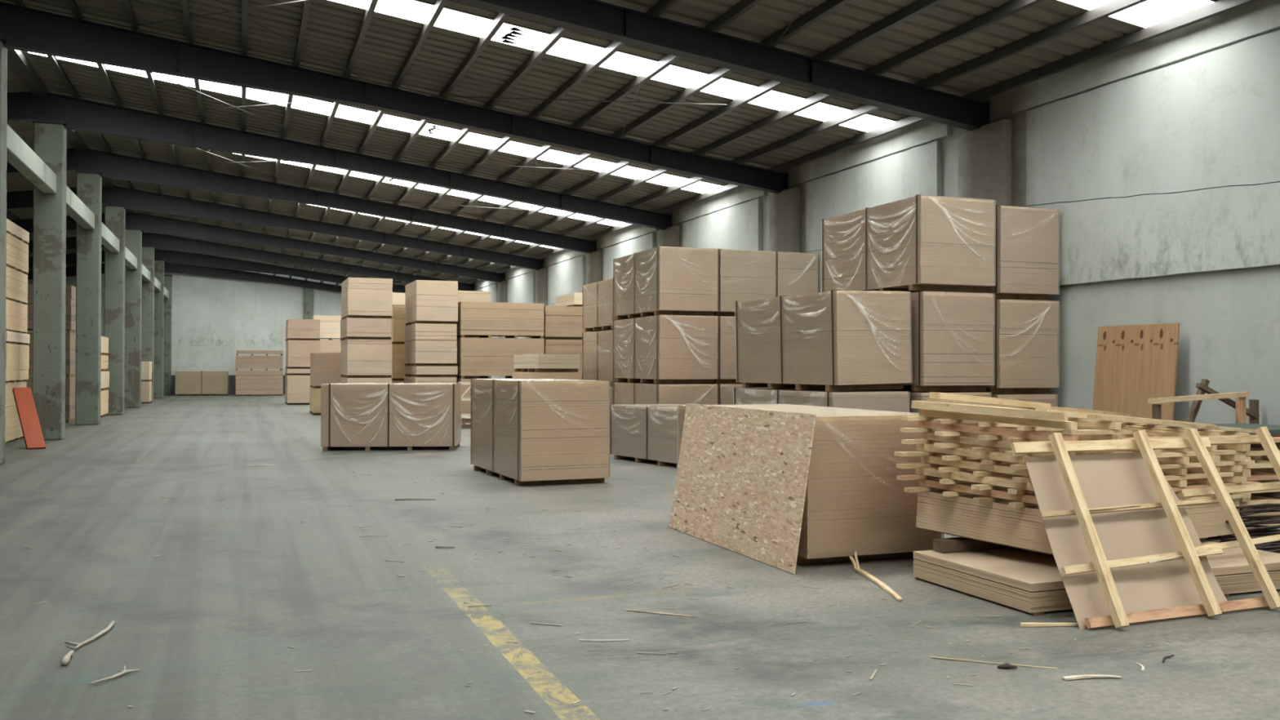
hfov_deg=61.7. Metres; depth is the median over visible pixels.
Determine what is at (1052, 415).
plank
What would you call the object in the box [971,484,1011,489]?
stick
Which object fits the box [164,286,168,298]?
tie beam
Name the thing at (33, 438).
board
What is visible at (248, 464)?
floor strip
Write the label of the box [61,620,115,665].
twig
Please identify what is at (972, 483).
board
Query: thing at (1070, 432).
stick
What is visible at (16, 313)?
bundle
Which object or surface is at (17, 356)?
bundle
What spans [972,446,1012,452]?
stick
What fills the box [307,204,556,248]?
window
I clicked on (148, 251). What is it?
concrete column
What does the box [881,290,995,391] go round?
bundle
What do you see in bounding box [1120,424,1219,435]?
board
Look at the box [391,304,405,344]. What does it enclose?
bundle
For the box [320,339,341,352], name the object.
bundle
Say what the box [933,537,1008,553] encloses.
block
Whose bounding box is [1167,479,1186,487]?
board
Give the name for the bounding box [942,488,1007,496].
stick
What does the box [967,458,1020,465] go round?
board
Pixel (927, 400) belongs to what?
plank
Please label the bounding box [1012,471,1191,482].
stick
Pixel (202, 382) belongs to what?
bundle
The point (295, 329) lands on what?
bundle
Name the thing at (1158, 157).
wall
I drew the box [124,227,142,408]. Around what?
concrete column
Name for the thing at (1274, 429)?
board
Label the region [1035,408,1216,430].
plank
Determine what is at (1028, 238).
bundle
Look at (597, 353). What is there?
bundle
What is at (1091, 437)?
board
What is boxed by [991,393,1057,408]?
bundle
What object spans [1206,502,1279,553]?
strips
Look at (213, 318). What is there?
wall
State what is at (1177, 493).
board
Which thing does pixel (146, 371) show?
bundle
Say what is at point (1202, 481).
board
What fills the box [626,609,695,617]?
floor strip
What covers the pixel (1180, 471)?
board
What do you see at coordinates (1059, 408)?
plank
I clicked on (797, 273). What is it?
bundle
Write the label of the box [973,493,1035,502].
stick
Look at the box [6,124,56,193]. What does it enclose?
tie beam
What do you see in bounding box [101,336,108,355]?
bundle
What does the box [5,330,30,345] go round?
bundle
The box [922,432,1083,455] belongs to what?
board
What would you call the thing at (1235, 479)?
board
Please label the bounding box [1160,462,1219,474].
board
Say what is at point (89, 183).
concrete column
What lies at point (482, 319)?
bundle
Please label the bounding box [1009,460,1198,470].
stick
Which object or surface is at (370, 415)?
bundle
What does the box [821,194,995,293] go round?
bundle
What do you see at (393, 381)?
bundle
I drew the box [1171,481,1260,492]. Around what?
stick
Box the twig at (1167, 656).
[1161,654,1174,662]
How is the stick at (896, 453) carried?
on the board at (1199, 469)
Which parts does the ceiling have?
ridge plate, brace rod, brace rod, brace rod, brace rod, brace rod, brace rod, brace rod, brace rod, brace rod, plate, brace rod, plate, brace rod, plate, plate, brace rod, plate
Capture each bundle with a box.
[4,381,26,444]
[5,266,27,304]
[5,298,27,333]
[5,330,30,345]
[5,342,29,382]
[6,218,29,244]
[6,232,28,274]
[26,284,75,333]
[26,332,75,377]
[26,377,75,422]
[65,371,109,391]
[66,355,108,371]
[75,389,108,417]
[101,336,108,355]
[141,361,151,381]
[141,381,151,403]
[174,370,229,395]
[235,350,283,355]
[235,355,283,370]
[235,370,283,395]
[284,368,310,375]
[284,374,310,404]
[285,319,319,341]
[285,340,320,368]
[309,387,320,414]
[310,352,342,388]
[311,315,341,339]
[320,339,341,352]
[320,382,462,450]
[340,317,391,340]
[340,339,391,377]
[340,377,391,383]
[341,277,392,319]
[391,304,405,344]
[391,344,429,380]
[391,380,404,382]
[392,292,405,304]
[404,280,457,325]
[404,323,457,365]
[404,366,457,377]
[404,376,456,383]
[440,336,490,369]
[453,337,544,378]
[456,301,544,338]
[456,377,471,413]
[457,290,490,302]
[464,376,479,377]
[470,377,610,485]
[511,372,582,379]
[513,354,579,372]
[526,306,592,339]
[544,339,585,378]
[555,292,582,306]
[582,278,617,331]
[582,329,626,385]
[609,403,686,466]
[610,385,613,404]
[613,245,718,319]
[613,314,718,383]
[613,382,718,404]
[678,404,943,564]
[697,382,742,404]
[714,248,776,316]
[714,315,743,382]
[733,387,910,412]
[734,289,912,391]
[776,251,818,297]
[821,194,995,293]
[869,389,991,484]
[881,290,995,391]
[967,298,1059,393]
[985,205,1059,300]
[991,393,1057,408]
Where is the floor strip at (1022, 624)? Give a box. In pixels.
[1020,622,1078,626]
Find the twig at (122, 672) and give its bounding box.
[89,665,139,684]
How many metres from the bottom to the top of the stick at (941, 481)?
0.108 m
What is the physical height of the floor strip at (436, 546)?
0.012 m
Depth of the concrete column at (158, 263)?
50.85 m
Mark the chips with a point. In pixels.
(982, 656)
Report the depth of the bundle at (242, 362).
55.60 m
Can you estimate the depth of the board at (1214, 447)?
8.16 m
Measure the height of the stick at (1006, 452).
0.103 m
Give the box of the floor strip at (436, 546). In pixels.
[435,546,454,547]
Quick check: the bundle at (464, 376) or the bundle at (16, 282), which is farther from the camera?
the bundle at (464, 376)
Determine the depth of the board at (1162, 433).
8.00 m
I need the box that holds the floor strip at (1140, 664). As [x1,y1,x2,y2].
[1135,662,1144,671]
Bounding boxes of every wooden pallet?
[460,417,474,422]
[460,422,471,428]
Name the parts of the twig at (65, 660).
knob, stem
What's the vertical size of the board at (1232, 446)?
0.100 m
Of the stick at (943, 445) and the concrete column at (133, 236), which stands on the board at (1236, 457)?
the stick at (943, 445)
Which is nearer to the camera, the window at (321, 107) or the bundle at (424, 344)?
the window at (321, 107)
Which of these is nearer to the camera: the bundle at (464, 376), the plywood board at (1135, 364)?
the plywood board at (1135, 364)
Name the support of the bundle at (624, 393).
on the floor
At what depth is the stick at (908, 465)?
7.86 m
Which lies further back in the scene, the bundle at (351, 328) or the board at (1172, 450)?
the bundle at (351, 328)
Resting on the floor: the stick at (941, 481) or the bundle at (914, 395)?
the bundle at (914, 395)
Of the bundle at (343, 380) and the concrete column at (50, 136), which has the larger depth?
the bundle at (343, 380)
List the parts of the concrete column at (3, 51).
bearing plate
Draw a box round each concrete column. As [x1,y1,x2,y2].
[0,35,8,464]
[31,118,66,439]
[75,169,102,425]
[103,203,125,414]
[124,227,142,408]
[141,244,155,402]
[153,258,164,398]
[163,274,172,395]
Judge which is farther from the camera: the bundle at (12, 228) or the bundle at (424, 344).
the bundle at (424, 344)
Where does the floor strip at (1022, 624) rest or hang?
on the floor
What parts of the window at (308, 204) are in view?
pane, pane, pane, pane, pane, pane, pane, pane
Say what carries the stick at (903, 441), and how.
on the board at (1232, 446)
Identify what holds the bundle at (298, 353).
on the bundle at (288, 371)
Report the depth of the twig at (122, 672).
5.27 m
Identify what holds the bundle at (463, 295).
on the bundle at (464, 336)
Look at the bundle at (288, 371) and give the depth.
42.77 m
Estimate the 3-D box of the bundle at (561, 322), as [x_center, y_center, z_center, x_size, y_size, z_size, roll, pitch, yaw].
[-2.376,-1.072,32.231,1.600,0.966,2.193,0,0,-20]
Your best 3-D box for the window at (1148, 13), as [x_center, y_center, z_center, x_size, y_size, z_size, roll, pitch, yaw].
[-0.289,-4.860,9.775,13.734,1.847,0.970,0,0,-20]
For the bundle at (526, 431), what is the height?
1.361 m
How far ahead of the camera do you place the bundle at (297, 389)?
42.72 m
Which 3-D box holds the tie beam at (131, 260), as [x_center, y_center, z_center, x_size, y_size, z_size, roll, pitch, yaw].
[-17.623,-3.550,36.724,0.250,0.400,5.590,0,0,-20]
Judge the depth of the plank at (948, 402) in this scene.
7.90 m
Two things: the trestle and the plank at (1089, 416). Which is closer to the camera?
the plank at (1089, 416)
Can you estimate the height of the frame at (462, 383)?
0.875 m
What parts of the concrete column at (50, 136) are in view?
bearing plate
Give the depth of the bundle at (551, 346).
31.14 m
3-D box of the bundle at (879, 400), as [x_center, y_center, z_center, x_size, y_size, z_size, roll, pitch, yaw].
[2.331,1.009,14.240,1.180,1.246,2.512,0,0,-23]
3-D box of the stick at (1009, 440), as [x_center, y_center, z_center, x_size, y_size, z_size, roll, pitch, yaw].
[3.592,0.590,8.028,2.750,0.106,0.054,0,0,-37]
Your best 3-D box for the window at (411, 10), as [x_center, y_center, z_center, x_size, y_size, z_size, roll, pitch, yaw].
[-2.395,-4.827,15.431,13.734,1.847,0.860,0,0,-20]
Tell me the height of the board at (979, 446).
0.100 m
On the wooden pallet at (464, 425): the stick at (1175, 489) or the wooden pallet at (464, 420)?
the wooden pallet at (464, 420)
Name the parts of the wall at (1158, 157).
wall panel, wall panel, wall panel, wall panel, wall panel, wall panel, wall panel, wall panel, wall panel, wall panel, wall panel, wall panel, wall panel, wall panel, wall panel, wall panel, wall panel, wall panel, wall panel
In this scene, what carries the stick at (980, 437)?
on the board at (1232, 446)
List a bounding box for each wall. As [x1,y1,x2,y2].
[27,262,396,395]
[471,0,1279,425]
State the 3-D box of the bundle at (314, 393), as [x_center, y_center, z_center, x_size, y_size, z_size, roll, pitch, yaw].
[-10.046,1.325,34.816,1.220,0.836,2.181,0,0,-20]
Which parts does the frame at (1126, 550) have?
rail, hardboard panel, rail, rail, rail, rail, rail, rail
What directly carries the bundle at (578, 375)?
on the floor
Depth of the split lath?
7.69 m
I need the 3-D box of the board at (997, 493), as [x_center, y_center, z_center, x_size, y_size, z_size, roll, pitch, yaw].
[2.466,0.928,7.500,0.089,0.098,1.225,0,0,-36]
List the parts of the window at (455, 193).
pane, pane, pane, pane, pane, pane, pane, pane, pane, pane, pane, pane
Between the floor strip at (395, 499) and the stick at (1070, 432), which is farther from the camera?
the floor strip at (395, 499)
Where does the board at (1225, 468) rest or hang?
on the stick at (908, 465)
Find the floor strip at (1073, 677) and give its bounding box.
[1062,674,1121,680]
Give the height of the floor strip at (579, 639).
0.007 m
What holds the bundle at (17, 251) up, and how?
on the bundle at (16, 282)
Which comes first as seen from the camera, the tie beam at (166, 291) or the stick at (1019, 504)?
the stick at (1019, 504)
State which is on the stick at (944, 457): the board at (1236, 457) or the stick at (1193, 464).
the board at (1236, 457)
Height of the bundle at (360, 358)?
1.056 m
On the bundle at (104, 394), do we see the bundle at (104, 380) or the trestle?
the bundle at (104, 380)
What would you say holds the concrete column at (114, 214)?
on the floor
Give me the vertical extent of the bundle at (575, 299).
0.420 m
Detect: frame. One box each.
[452,382,474,417]
[1009,426,1279,629]
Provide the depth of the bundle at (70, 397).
28.88 m
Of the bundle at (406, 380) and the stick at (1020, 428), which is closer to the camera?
the stick at (1020, 428)
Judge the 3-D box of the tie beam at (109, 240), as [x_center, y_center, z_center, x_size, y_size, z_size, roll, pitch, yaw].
[-15.484,-3.584,30.979,0.250,0.400,5.590,0,0,-20]
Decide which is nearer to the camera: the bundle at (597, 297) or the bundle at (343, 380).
the bundle at (597, 297)
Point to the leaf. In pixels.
(1006, 665)
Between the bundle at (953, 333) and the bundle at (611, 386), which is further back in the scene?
the bundle at (611, 386)
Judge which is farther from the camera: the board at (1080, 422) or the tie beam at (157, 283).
the tie beam at (157, 283)
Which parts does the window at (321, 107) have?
pane, pane, pane, pane, pane, pane, pane, pane, pane, pane, pane, pane, pane, pane, pane, pane, pane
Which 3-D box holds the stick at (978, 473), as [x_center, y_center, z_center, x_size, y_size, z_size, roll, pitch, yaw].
[3.316,0.834,8.186,2.431,0.100,0.056,0,0,-36]
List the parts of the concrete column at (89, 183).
bearing plate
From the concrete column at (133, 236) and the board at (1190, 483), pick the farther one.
the concrete column at (133, 236)
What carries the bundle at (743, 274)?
on the bundle at (726, 324)
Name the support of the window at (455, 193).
attached to the ceiling
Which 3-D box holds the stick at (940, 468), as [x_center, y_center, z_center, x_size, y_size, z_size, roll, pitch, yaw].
[3.177,0.827,8.392,2.539,0.102,0.054,0,0,-36]
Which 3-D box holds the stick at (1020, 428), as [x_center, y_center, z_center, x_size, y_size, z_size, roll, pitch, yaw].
[2.932,0.477,7.492,0.918,0.056,0.058,0,0,-37]
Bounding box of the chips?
[0,435,1195,713]
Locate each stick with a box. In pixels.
[894,451,951,456]
[896,462,952,468]
[896,474,944,480]
[900,427,952,432]
[901,439,951,444]
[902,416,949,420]
[904,484,972,492]
[933,418,984,423]
[933,442,986,448]
[934,431,991,435]
[938,466,978,471]
[939,479,972,484]
[942,455,982,460]
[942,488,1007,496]
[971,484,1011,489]
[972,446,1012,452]
[973,471,1012,476]
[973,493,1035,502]
[977,435,1022,439]
[978,422,1027,426]
[981,459,1020,464]
[1004,448,1193,456]
[1007,438,1094,443]
[1007,482,1193,494]
[1008,501,1038,507]
[1008,546,1049,555]
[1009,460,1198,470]
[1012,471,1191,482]
[1017,426,1097,431]
[1062,429,1132,435]
[1155,449,1236,457]
[1159,459,1254,469]
[1164,471,1233,480]
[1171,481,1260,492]
[1178,492,1251,501]
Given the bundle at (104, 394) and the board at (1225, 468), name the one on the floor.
the bundle at (104, 394)
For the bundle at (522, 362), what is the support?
on the bundle at (578, 375)
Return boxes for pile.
[1200,435,1279,546]
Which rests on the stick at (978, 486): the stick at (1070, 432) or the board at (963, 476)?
the board at (963, 476)
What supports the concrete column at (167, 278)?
on the floor
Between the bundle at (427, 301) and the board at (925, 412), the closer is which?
the board at (925, 412)
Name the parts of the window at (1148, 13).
pane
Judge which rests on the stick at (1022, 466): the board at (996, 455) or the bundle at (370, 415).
the board at (996, 455)
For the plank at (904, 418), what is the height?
0.060 m
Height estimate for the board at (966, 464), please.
0.100 m
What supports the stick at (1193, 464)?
on the board
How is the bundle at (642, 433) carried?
on the floor
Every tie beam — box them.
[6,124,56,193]
[66,185,94,229]
[101,222,119,253]
[124,246,137,269]
[142,263,150,281]
[154,276,160,291]
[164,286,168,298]
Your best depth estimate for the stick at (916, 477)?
7.84 m
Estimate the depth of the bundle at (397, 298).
36.45 m
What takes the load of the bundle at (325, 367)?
on the bundle at (314, 393)
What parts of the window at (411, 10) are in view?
pane, pane, pane, pane, pane, pane, pane, pane, pane, pane, pane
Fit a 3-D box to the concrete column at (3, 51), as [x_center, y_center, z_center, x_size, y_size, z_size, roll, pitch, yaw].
[-10.173,-1.683,16.593,0.600,6.611,0.560,0,0,-20]
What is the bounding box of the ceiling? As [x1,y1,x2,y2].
[0,0,1257,293]
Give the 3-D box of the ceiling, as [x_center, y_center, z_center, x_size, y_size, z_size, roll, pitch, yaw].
[-11.314,-4.508,25.852,23.800,2.485,68.300,0,0,-20]
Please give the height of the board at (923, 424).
0.100 m
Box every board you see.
[12,387,45,449]
[669,403,816,573]
[915,444,1031,463]
[915,467,1033,490]
[916,420,1078,440]
[918,479,1037,504]
[919,408,1076,429]
[921,455,1029,476]
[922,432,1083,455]
[960,470,1026,479]
[963,423,1125,439]
[964,446,1054,456]
[966,482,1035,493]
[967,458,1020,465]
[968,435,1120,453]
[1067,417,1120,429]
[1092,322,1179,426]
[1097,427,1186,436]
[1097,428,1159,437]
[1103,420,1249,435]
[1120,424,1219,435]
[1124,449,1160,453]
[1127,452,1189,463]
[1160,451,1220,462]
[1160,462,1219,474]
[1161,467,1186,475]
[1163,473,1210,484]
[1164,448,1190,452]
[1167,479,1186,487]
[1169,422,1279,435]
[1174,491,1190,499]
[1186,471,1247,484]
[1186,483,1239,493]
[1189,461,1242,471]
[1206,444,1217,450]
[1213,453,1245,461]
[1217,444,1248,450]
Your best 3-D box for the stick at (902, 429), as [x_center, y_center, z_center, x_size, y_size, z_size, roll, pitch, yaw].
[2.982,0.557,8.563,2.580,0.107,0.064,0,0,-35]
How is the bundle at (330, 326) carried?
on the bundle at (326, 345)
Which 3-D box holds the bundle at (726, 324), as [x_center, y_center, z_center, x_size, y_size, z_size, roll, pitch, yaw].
[1.528,-0.179,20.541,1.150,1.211,2.521,0,0,-20]
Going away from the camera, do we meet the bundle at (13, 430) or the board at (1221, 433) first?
the board at (1221, 433)
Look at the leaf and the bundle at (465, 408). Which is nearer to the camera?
the leaf
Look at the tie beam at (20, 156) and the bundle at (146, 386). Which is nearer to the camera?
the tie beam at (20, 156)
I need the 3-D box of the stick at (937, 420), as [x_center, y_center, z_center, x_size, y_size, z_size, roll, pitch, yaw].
[2.504,0.453,7.923,0.999,0.057,0.060,0,0,-38]
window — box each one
[28,52,721,193]
[235,153,623,226]
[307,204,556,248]
[329,0,893,132]
[1058,0,1213,27]
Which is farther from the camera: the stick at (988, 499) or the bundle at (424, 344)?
the bundle at (424, 344)
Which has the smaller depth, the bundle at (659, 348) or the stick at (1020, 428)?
the stick at (1020, 428)
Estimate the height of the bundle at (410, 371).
0.306 m
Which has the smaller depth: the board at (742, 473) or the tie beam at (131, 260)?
the board at (742, 473)
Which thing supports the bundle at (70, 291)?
on the bundle at (70, 338)
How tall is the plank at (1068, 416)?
0.226 m
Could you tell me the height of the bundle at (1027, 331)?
1.216 m
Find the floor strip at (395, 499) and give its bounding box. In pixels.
[394,498,435,500]
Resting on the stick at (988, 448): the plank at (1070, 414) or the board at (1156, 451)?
the board at (1156, 451)
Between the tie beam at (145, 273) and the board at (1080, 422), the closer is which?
the board at (1080, 422)
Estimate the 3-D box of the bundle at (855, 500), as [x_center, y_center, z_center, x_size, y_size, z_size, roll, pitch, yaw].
[1.400,1.019,9.581,1.253,1.162,2.620,0,0,-20]
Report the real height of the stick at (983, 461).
0.106 m
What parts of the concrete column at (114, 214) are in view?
bearing plate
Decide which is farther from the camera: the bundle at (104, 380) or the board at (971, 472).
the bundle at (104, 380)
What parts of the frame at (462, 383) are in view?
rail, rail, rail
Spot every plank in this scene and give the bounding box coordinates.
[911,400,1067,421]
[926,399,1129,422]
[928,391,1050,409]
[947,402,1148,424]
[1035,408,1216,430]
[1050,406,1130,416]
[1067,416,1206,429]
[1086,414,1256,433]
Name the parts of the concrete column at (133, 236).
bearing plate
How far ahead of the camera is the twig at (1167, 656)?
5.64 m
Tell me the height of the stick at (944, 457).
0.105 m
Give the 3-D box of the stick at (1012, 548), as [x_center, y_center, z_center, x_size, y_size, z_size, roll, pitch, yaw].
[2.857,1.348,7.744,0.070,0.080,0.401,0,0,-37]
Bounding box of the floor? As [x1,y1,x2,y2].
[0,394,1279,719]
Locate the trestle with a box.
[1147,378,1259,426]
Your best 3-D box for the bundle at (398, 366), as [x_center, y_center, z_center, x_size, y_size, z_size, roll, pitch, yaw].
[-7.396,0.084,33.863,1.150,1.116,2.189,0,0,-20]
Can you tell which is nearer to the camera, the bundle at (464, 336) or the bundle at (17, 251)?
the bundle at (17, 251)
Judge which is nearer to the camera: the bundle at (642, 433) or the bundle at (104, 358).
the bundle at (642, 433)
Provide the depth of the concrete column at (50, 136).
22.12 m
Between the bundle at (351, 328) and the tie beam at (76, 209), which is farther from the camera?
the bundle at (351, 328)
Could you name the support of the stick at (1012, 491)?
on the board
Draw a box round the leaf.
[997,662,1017,668]
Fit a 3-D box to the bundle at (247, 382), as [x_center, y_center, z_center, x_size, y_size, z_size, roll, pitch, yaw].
[-19.957,1.205,56.160,2.330,1.316,1.188,0,0,-20]
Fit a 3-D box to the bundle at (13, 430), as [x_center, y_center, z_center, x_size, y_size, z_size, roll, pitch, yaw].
[-13.396,1.052,21.776,1.260,1.196,2.409,0,0,-20]
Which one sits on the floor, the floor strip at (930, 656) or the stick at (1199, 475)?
the floor strip at (930, 656)
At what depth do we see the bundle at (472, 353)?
30.27 m
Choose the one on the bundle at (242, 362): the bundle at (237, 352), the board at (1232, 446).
the bundle at (237, 352)
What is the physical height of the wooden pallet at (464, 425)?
0.130 m
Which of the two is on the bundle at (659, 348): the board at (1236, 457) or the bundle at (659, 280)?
the bundle at (659, 280)
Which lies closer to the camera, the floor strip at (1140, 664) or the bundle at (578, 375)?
the floor strip at (1140, 664)
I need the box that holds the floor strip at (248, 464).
[248,464,278,465]
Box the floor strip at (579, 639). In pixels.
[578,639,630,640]
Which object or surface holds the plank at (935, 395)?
on the plank at (927, 400)
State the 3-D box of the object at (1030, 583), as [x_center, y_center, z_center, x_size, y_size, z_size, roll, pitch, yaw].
[3.340,1.491,7.624,2.442,0.200,1.247,0,0,-20]
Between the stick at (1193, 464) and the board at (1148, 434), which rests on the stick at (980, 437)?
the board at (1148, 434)
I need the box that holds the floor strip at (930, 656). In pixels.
[929,656,1057,668]
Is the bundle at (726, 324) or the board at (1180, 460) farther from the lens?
the bundle at (726, 324)
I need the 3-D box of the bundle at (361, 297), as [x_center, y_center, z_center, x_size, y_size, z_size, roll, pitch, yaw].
[-7.809,-1.704,30.554,1.220,1.106,2.085,0,0,-20]
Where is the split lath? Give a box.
[848,551,902,600]
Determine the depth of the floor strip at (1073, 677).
5.28 m
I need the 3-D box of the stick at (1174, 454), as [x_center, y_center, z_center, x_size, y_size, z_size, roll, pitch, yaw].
[3.719,0.684,7.721,2.353,0.096,0.074,0,0,-37]
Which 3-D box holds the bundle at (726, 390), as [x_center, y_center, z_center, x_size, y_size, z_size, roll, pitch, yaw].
[1.527,1.051,20.534,1.151,1.241,2.524,0,0,-20]
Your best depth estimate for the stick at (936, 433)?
7.69 m
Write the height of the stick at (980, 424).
0.057 m
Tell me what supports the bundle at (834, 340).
on the bundle at (879, 400)
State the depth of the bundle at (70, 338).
28.87 m
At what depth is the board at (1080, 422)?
7.39 m
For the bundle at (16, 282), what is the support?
on the bundle at (16, 313)
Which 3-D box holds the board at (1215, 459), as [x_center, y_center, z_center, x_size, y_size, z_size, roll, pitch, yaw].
[4.006,0.733,8.653,0.094,0.103,1.279,0,0,-37]
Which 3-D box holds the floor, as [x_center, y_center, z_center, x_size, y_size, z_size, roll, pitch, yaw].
[-11.297,1.781,25.875,24.300,0.200,68.800,0,0,-20]
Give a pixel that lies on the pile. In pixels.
(1262, 471)
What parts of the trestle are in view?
post, rail, post, post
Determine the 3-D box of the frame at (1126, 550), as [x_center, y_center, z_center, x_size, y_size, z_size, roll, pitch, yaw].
[3.547,1.040,6.897,2.403,1.163,0.700,0,0,-24]
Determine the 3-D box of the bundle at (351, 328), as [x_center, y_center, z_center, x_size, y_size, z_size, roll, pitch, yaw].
[-7.836,-0.854,30.544,1.220,0.586,2.081,0,0,-20]
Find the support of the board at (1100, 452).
on the stick at (1006, 452)
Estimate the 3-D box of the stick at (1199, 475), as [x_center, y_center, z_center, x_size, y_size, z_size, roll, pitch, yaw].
[3.678,0.856,7.707,2.378,0.096,0.076,0,0,-37]
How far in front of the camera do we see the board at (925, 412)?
7.42 m
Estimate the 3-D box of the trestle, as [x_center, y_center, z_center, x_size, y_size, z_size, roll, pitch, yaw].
[5.809,0.908,11.039,1.605,1.425,0.226,0,0,-20]

